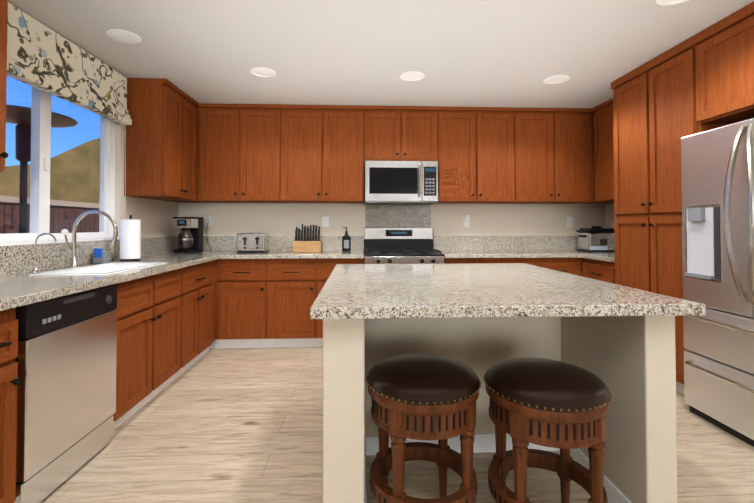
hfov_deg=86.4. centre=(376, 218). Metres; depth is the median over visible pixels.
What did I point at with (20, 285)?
countertop
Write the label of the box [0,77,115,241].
window
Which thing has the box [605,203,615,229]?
wall
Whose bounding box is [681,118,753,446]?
fridge
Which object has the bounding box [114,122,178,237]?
wall
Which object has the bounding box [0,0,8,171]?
upper cabinet
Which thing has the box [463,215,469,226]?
electrical outlet plate
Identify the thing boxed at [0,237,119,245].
window sill
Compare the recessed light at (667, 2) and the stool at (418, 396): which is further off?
the recessed light at (667, 2)
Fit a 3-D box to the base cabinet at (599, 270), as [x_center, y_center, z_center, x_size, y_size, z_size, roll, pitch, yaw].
[2.346,0.821,3.757,0.648,0.872,0.499,0,-1,-3]
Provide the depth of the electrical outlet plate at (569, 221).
4.62 m
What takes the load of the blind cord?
hanging from the window valance
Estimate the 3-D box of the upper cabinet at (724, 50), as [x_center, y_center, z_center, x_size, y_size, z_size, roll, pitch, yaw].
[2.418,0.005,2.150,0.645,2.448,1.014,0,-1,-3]
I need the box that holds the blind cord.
[125,125,125,194]
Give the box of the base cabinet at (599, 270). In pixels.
[583,258,614,283]
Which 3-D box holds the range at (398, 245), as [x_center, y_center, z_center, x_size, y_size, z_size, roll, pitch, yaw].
[0.254,0.666,4.158,0.776,1.155,0.683,0,-1,-3]
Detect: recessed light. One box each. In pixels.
[250,67,275,77]
[400,71,424,80]
[543,75,569,83]
[656,0,688,5]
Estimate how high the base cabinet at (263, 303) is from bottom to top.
0.872 m
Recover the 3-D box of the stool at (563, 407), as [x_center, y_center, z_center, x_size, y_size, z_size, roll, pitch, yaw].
[0.617,0.881,1.478,0.435,0.672,0.434,0,-1,-3]
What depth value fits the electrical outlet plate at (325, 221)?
4.50 m
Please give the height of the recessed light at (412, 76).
0.009 m
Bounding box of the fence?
[0,195,99,233]
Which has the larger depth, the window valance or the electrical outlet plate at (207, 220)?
the electrical outlet plate at (207, 220)
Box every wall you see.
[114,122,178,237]
[179,203,604,252]
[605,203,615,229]
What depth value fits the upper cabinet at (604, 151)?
4.12 m
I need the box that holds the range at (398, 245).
[364,227,443,263]
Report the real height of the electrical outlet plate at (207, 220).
0.116 m
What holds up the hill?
on the ground
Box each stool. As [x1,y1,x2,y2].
[366,353,480,502]
[483,357,611,502]
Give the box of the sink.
[30,262,167,274]
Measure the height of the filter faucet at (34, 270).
0.235 m
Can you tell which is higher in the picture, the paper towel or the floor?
the paper towel
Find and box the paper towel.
[119,215,140,260]
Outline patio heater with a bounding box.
[6,105,77,232]
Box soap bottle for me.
[342,227,350,251]
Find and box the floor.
[40,347,753,502]
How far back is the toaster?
4.12 m
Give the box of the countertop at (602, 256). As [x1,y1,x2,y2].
[580,251,614,261]
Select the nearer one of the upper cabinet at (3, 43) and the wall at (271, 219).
the upper cabinet at (3, 43)
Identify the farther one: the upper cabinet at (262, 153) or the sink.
the upper cabinet at (262, 153)
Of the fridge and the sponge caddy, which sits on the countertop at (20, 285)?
the sponge caddy
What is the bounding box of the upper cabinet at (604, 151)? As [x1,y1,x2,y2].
[592,98,613,201]
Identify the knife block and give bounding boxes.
[293,224,321,251]
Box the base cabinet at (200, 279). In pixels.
[113,260,215,367]
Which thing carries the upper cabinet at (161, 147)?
attached to the wall at (155, 217)
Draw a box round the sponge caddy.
[93,248,108,262]
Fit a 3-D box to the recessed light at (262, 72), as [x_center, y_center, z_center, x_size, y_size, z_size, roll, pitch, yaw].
[-0.934,-1.197,3.288,0.210,0.009,0.210,0,-1,-3]
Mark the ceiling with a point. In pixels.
(489, 53)
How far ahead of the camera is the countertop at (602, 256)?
3.82 m
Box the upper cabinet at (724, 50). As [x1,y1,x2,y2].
[692,2,753,132]
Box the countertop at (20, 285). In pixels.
[0,237,223,310]
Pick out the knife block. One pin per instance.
(310, 244)
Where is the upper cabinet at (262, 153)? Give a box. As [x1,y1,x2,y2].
[169,103,613,203]
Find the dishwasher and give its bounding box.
[14,285,116,502]
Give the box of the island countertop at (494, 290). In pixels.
[310,263,704,318]
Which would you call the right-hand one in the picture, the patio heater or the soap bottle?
the soap bottle
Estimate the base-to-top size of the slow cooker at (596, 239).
0.270 m
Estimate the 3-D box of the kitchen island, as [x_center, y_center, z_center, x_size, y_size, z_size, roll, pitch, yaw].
[0.437,0.793,2.177,1.332,0.873,1.390,0,-1,-3]
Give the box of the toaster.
[236,233,268,252]
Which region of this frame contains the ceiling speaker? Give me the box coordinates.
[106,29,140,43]
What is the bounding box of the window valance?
[7,2,131,124]
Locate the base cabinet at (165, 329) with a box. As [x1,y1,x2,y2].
[113,284,187,430]
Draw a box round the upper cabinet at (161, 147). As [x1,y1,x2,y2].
[124,78,198,200]
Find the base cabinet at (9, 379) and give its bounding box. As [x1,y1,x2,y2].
[0,308,20,502]
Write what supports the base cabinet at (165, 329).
on the floor
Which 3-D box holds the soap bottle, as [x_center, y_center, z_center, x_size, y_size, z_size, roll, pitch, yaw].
[-0.327,0.220,4.301,0.092,0.262,0.057,0,-1,-3]
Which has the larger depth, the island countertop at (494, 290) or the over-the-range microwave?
the over-the-range microwave
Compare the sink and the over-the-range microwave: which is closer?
the sink
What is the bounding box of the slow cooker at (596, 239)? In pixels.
[576,226,614,251]
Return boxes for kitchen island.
[322,315,681,502]
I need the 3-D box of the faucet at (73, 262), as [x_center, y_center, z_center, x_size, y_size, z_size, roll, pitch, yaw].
[-1.882,0.131,2.637,0.317,0.382,0.110,0,-1,-3]
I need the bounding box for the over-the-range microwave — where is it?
[364,161,437,204]
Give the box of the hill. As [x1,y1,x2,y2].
[0,138,99,203]
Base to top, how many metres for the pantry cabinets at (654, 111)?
2.448 m
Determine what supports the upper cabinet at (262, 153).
attached to the wall at (271, 219)
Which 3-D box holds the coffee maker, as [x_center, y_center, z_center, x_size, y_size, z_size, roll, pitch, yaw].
[-1.934,0.165,4.093,0.192,0.365,0.261,0,-1,9]
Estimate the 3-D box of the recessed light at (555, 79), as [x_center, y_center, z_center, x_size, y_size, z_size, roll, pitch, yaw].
[1.541,-1.194,3.447,0.210,0.009,0.210,0,-1,-3]
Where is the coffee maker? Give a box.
[173,217,203,252]
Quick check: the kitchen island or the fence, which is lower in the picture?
the kitchen island
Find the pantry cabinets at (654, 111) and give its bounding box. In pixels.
[611,37,697,393]
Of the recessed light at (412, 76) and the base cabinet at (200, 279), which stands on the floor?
the base cabinet at (200, 279)
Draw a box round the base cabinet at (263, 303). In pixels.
[209,258,583,347]
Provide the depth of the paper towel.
3.14 m
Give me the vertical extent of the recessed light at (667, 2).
0.009 m
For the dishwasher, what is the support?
on the floor
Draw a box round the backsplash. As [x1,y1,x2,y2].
[170,205,579,258]
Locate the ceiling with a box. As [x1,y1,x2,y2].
[8,0,753,108]
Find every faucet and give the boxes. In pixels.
[27,233,56,272]
[61,210,117,267]
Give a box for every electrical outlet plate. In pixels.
[204,217,210,226]
[322,217,328,226]
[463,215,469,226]
[566,217,572,226]
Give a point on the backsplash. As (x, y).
(280, 247)

